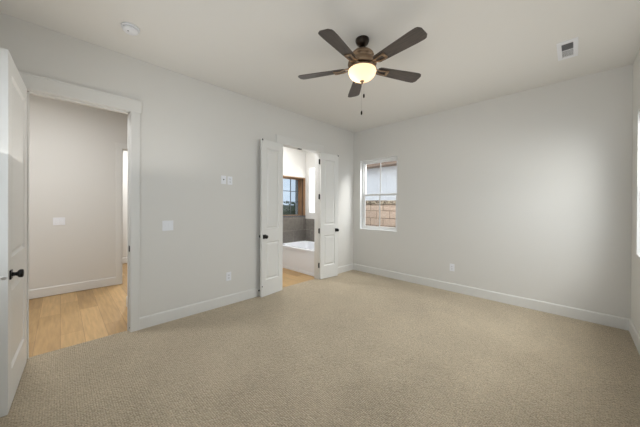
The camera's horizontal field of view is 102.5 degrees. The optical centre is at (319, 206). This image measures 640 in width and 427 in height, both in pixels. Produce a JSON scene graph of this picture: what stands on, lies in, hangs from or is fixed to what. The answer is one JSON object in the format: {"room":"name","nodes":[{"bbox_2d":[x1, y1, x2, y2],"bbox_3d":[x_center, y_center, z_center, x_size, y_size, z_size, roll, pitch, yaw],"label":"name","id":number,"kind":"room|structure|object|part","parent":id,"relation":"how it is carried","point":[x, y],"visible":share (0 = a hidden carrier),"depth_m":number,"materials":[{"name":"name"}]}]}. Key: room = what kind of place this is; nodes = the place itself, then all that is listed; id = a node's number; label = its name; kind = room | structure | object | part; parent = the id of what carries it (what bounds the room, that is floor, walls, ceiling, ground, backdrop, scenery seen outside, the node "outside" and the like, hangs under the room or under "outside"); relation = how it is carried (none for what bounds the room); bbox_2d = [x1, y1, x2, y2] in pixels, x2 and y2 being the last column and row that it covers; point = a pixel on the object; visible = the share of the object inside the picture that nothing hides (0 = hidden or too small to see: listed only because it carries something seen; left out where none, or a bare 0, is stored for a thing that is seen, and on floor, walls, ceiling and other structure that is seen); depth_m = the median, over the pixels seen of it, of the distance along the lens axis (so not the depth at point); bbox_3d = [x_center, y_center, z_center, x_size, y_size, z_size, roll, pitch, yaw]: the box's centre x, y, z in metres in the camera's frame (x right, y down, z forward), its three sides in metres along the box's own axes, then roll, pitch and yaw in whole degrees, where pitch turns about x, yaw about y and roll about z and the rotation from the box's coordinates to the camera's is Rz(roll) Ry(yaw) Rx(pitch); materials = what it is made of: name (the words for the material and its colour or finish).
{"room":"empty bedroom","nodes":[
{"label":"empty bedroom","id":0,"kind":"room"},
{"bbox_2d":[29,263,126,356],"bbox_3d":[-4.749,1.399,4.626,6.135,0.046,4.300,0,0,45],"label":"floor","id":1,"kind":"structure","parent":0,"point":[60,321],"depth_m":3.23,"materials":[{"name":"brown wood"}]},
{"bbox_2d":[29,94,127,298],"bbox_3d":[-4.177,-0.123,4.063,0.120,3.100,4.300,0,0,45],"label":"wall","id":2,"kind":"structure","parent":0,"point":[72,150],"depth_m":4.15,"materials":[{"name":"white paint"}]},
{"bbox_2d":[53,217,64,224],"bbox_3d":[-4.109,0.228,4.042,0.010,0.120,0.135,0,0,45],"label":"light switch","id":3,"kind":"object","parent":2,"relation":"attached to","point":[56,221],"visible":1,"depth_m":4.04,"materials":[{"name":"white plastic"}]},
{"bbox_2d":[29,257,126,305],"bbox_3d":[-4.075,1.306,3.959,4.130,0.137,4.300,0,0,45],"label":"baseboard","id":4,"kind":"structure","parent":2,"relation":"attached to","point":[66,288],"depth_m":4.14,"materials":[{"name":"white paint"}]},
{"bbox_2d":[115,142,127,284],"bbox_3d":[-3.317,0.121,4.918,0.144,2.515,0.975,0,0,45],"label":"door frame","id":5,"kind":"structure","parent":2,"relation":"attached to","point":[119,147],"depth_m":4.57,"materials":[{"name":"white paint"}]},
{"bbox_2d":[122,151,127,263],"bbox_3d":[-5.571,-0.135,5.442,0.100,3.100,4.300,0,0,45],"label":"wall","id":6,"kind":"structure","parent":0,"point":[125,153],"depth_m":6.23,"materials":[{"name":"white paint"}]},
{"bbox_2d":[0,12,353,316],"bbox_3d":[-1.075,-0.106,3.957,0.120,3.100,5.053,0,0,45],"label":"wall","id":7,"kind":"structure","parent":0,"point":[194,132],"depth_m":3.27,"materials":[{"name":"white paint"}]},
{"bbox_2d":[0,48,26,416],"bbox_3d":[-2.368,0.169,1.997,0.161,2.430,0.827,0,0,-43],"label":"door","id":8,"kind":"structure","parent":7,"relation":"in","point":[13,91],"depth_m":1.83,"materials":[{"name":"white paint"}]},
{"bbox_3d":[-2.102,0.464,1.783,0.063,0.062,0.062,0,0,-43],"label":"knob","id":9,"kind":"part","parent":8,"relation":"part of","materials":[{"name":"black metal"}]},
{"bbox_2d":[19,71,141,358],"bbox_3d":[-2.400,0.099,2.603,0.144,2.585,0.971,0,0,45],"label":"door frame","id":10,"kind":"structure","parent":7,"relation":"attached to","point":[31,81],"depth_m":2.83,"materials":[{"name":"white paint"}]},
{"bbox_2d":[162,220,172,230],"bbox_3d":[-1.835,0.226,3.098,0.010,0.120,0.118,0,0,45],"label":"light switch","id":11,"kind":"object","parent":7,"relation":"attached to","point":[166,225],"visible":1,"depth_m":3.09,"materials":[{"name":"white plastic"}]},
{"bbox_2d":[221,175,225,183],"bbox_3d":[-1.343,-0.378,3.585,0.017,0.116,0.072,0,0,45],"label":"plate","id":12,"kind":"object","parent":7,"relation":"attached to","point":[223,178],"visible":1,"depth_m":3.58,"materials":[{"name":"white plastic"}]},
{"bbox_2d":[226,272,230,280],"bbox_3d":[-1.297,0.989,3.649,0.009,0.120,0.074,0,0,45],"label":"power outlet","id":13,"kind":"object","parent":7,"relation":"attached to","point":[228,274],"visible":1,"depth_m":3.64,"materials":[{"name":"white plastic"}]},
{"bbox_2d":[227,176,231,184],"bbox_3d":[-1.282,-0.374,3.653,0.009,0.116,0.072,0,0,45],"label":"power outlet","id":14,"kind":"object","parent":7,"relation":"attached to","point":[229,179],"visible":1,"depth_m":3.65,"materials":[{"name":"white plastic"}]},
{"bbox_2d":[140,263,352,329],"bbox_3d":[-1.035,1.322,3.915,0.014,0.137,5.053,0,0,45],"label":"baseboard","id":15,"kind":"structure","parent":7,"relation":"attached to","point":[147,321],"depth_m":3.36,"materials":[{"name":"white paint"}]},
{"bbox_2d":[259,138,282,297],"bbox_3d":[-0.756,0.166,4.100,0.161,2.426,0.472,0,0,37],"label":"door","id":16,"kind":"structure","parent":7,"relation":"in","point":[271,193],"depth_m":4.06,"materials":[{"name":"white paint"}]},
{"bbox_2d":[275,134,323,278],"bbox_3d":[-0.376,0.103,4.648,0.144,2.585,1.126,0,0,45],"label":"door frame","id":17,"kind":"structure","parent":7,"relation":"attached to","point":[316,219],"depth_m":4.94,"materials":[{"name":"white paint"}]},
{"bbox_2d":[318,153,338,278],"bbox_3d":[0.168,0.168,5.034,0.472,2.426,0.161,0,0,-38],"label":"door","id":18,"kind":"structure","parent":7,"relation":"in","point":[328,230],"depth_m":5.01,"materials":[{"name":"white paint"}]},
{"bbox_2d":[283,147,305,214],"bbox_3d":[-1.331,-0.115,6.030,0.400,3.100,2.300,0,0,45],"label":"wall","id":19,"kind":"structure","parent":0,"point":[294,160],"depth_m":6.48,"materials":[{"name":"white paint"}]},
{"bbox_2d":[283,175,304,216],"bbox_3d":[-0.782,-0.255,6.464,0.268,1.007,0.890,0,0,45],"label":"window","id":20,"kind":"structure","parent":19,"relation":"in","point":[301,181],"depth_m":6.72,"materials":[{"name":"brown wood"}]},
{"bbox_3d":[-0.766,0.237,6.449,0.218,0.024,0.890,0,0,45],"label":"sill","id":21,"kind":"part","parent":20,"relation":"part of","materials":[{"name":"grey wood"}]},
{"bbox_2d":[282,268,314,286],"bbox_3d":[-0.687,1.418,5.390,1.435,0.046,2.300,0,0,45],"label":"floor","id":22,"kind":"structure","parent":0,"point":[289,277],"depth_m":5.08,"materials":[{"name":"brown wood"}]},
{"bbox_2d":[283,240,313,275],"bbox_3d":[-0.223,1.136,5.888,1.362,0.518,0.911,0,0,45],"label":"bathtub","id":23,"kind":"object","parent":22,"relation":"on","point":[298,256],"visible":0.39,"depth_m":5.57,"materials":[{"name":"white ceramic"}]},
{"bbox_2d":[305,151,314,218],"bbox_3d":[-0.002,-0.109,6.392,1.780,3.100,0.083,0,0,45],"label":"wall","id":24,"kind":"structure","parent":0,"point":[310,157],"depth_m":6.63,"materials":[{"name":"white paint"}]},
{"bbox_2d":[283,217,313,242],"bbox_3d":[-0.246,0.819,5.869,1.380,1.145,1.000,0,0,45],"label":"tile","id":25,"kind":"structure","parent":24,"relation":"attached to","point":[295,229],"depth_m":6.48,"materials":[{"name":"grey tile"}]},
{"bbox_2d":[309,167,314,212],"bbox_3d":[0.026,-0.423,6.350,0.825,1.160,0.038,0,0,45],"label":"window","id":26,"kind":"structure","parent":24,"relation":"in","point":[311,170],"depth_m":6.56,"materials":[{"name":"white glass"}]},
{"bbox_2d":[0,270,639,426],"bbox_3d":[0.342,1.428,2.552,4.020,0.056,5.053,0,0,45],"label":"floor","id":27,"kind":"structure","parent":0,"point":[352,348],"depth_m":2.21,"materials":[{"name":"beige carpet"}]},
{"bbox_2d":[0,0,639,131],"bbox_3d":[-2.341,-1.713,4.031,10.355,0.100,7.033,0,0,45],"label":"ceiling","id":28,"kind":"structure","parent":0,"point":[472,51],"depth_m":2.55,"materials":[{"name":"white paint"}]},
{"bbox_2d":[121,22,139,35],"bbox_3d":[-1.746,-1.630,2.367,0.144,0.049,0.144,0,0,45],"label":"smoke detector","id":29,"kind":"object","parent":28,"relation":"attached to","point":[129,28],"visible":1,"depth_m":2.34,"materials":[{"name":"white plastic"}]},
{"bbox_2d":[298,27,426,114],"bbox_3d":[0.414,-1.273,2.486,1.273,0.740,1.273,0,0,45],"label":"ceiling fan","id":30,"kind":"object","parent":28,"relation":"hanging from","point":[362,62],"visible":1,"depth_m":2.42,"materials":[{"name":"brown wood"}]},
{"bbox_3d":[0.017,-1.368,2.650,0.495,0.033,0.142,0,0,18],"label":"blade","id":31,"kind":"part","parent":30,"relation":"part of","materials":[{"name":"brown wood"}]},
{"bbox_3d":[0.171,-1.366,2.184,0.142,0.033,0.495,0,0,36],"label":"blade","id":32,"kind":"part","parent":30,"relation":"part of","materials":[{"name":"brown wood"}]},
{"bbox_3d":[0.412,-1.367,2.940,0.142,0.033,0.495,0,0,0],"label":"blade","id":33,"kind":"part","parent":30,"relation":"part of","materials":[{"name":"brown wood"}]},
{"bbox_3d":[0.414,-1.293,2.523,0.270,0.115,0.270,0,0,45],"label":"lamp shade","id":34,"kind":"part","parent":30,"relation":"part of","materials":[{"name":"beige glass"}]},
{"bbox_3d":[0.811,-1.364,2.654,0.495,0.033,0.142,0,0,-18],"label":"blade","id":35,"kind":"part","parent":30,"relation":"part of","materials":[{"name":"brown wood"}]},
{"bbox_3d":[0.662,-1.363,2.186,0.142,0.033,0.495,0,0,-36],"label":"blade","id":36,"kind":"part","parent":30,"relation":"part of","materials":[{"name":"brown wood"}]},
{"bbox_2d":[556,37,577,60],"bbox_3d":[2.570,-1.629,2.665,0.156,0.007,0.410,0,0,45],"label":"ceiling vent","id":37,"kind":"object","parent":28,"relation":"in","point":[567,49],"visible":1,"depth_m":2.65,"materials":[{"name":"white plastic"}]},
{"bbox_2d":[353,64,632,318],"bbox_3d":[1.581,-0.096,4.989,6.005,3.100,0.150,0,0,45],"label":"wall","id":38,"kind":"structure","parent":0,"point":[527,193],"depth_m":3.63,"materials":[{"name":"white paint"}]},
{"bbox_2d":[360,228,396,231],"bbox_3d":[1.205,0.478,5.304,0.883,0.012,0.079,0,0,45],"label":"window sill","id":39,"kind":"structure","parent":38,"relation":"attached to","point":[360,228],"depth_m":5.24,"materials":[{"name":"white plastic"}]},
{"bbox_2d":[360,155,397,227],"bbox_3d":[1.208,-0.263,5.301,0.883,1.471,0.075,0,0,45],"label":"liner","id":40,"kind":"object","parent":38,"relation":"attached to","point":[397,155],"visible":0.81,"depth_m":5.58,"materials":[{"name":"white plastic"}]},
{"bbox_2d":[362,157,396,230],"bbox_3d":[1.256,-0.257,5.349,0.883,1.483,0.065,0,0,45],"label":"window","id":41,"kind":"structure","parent":38,"relation":"in","point":[380,161],"depth_m":5.45,"materials":[{"name":"white plastic"}]},
{"bbox_3d":[1.267,-0.596,5.358,0.797,0.720,0.024,0,0,45],"label":"sash","id":42,"kind":"part","parent":41,"relation":"part of","materials":[{"name":"white plastic"}]},
{"bbox_3d":[1.245,0.085,5.342,0.797,0.713,0.024,0,0,45],"label":"sash","id":43,"kind":"part","parent":41,"relation":"part of","materials":[{"name":"white plastic"}]},
{"bbox_2d":[353,263,628,330],"bbox_3d":[2.138,1.337,4.320,3.955,0.137,0.014,0,0,45],"label":"baseboard","id":44,"kind":"structure","parent":38,"relation":"attached to","point":[580,314],"depth_m":3.70,"materials":[{"name":"white paint"}]},
{"bbox_2d":[631,48,639,335],"bbox_3d":[1.780,-0.081,1.027,0.150,3.100,5.203,0,0,45],"label":"wall","id":45,"kind":"structure","parent":0,"point":[635,260],"depth_m":2.76,"materials":[{"name":"white paint"}]},
{"bbox_2d":[629,319,639,354],"bbox_3d":[1.767,1.346,1.143,0.014,0.137,5.053,0,0,45],"label":"baseboard","id":46,"kind":"structure","parent":45,"relation":"attached to","point":[635,336],"depth_m":2.66,"materials":[{"name":"white paint"}]},
{"bbox_2d":[637,109,639,257],"bbox_3d":[2.662,-0.243,1.973,0.079,1.493,1.850,0,0,45],"label":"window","id":47,"kind":"structure","parent":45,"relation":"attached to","point":[638,150],"depth_m":2.65,"materials":[{"name":"white plastic"}]},
{"label":"outside","id":48,"kind":"structure","parent":0,"visible":0},
{"bbox_3d":[-0.749,1.708,7.772,23.000,0.050,16.000,0,0,45],"label":"ground","id":49,"kind":"structure","parent":48,"visible":0},
{"bbox_2d":[283,201,294,214],"bbox_3d":[-2.800,0.677,12.952,1.109,2.190,7.168,0,0,45],"label":"hedge","id":50,"kind":"object","parent":49,"relation":"on","point":[286,208],"visible":0.05,"depth_m":13.63,"materials":[{"name":"green plant"}]},
{"bbox_2d":[365,200,395,227],"bbox_3d":[1.715,0.757,7.200,6.795,1.880,0.310,0,0,45],"label":"wall","id":51,"kind":"structure","parent":49,"relation":"on","point":[387,207],"depth_m":7.05,"materials":[{"name":"beige concrete"}]},
{"bbox_2d":[365,161,396,200],"bbox_3d":[3.456,-0.555,10.579,10.800,4.500,3.900,0,0,45],"label":"house","id":52,"kind":"structure","parent":49,"relation":"on","point":[388,169],"depth_m":9.69,"materials":[{"name":"white paint"}]}
]}

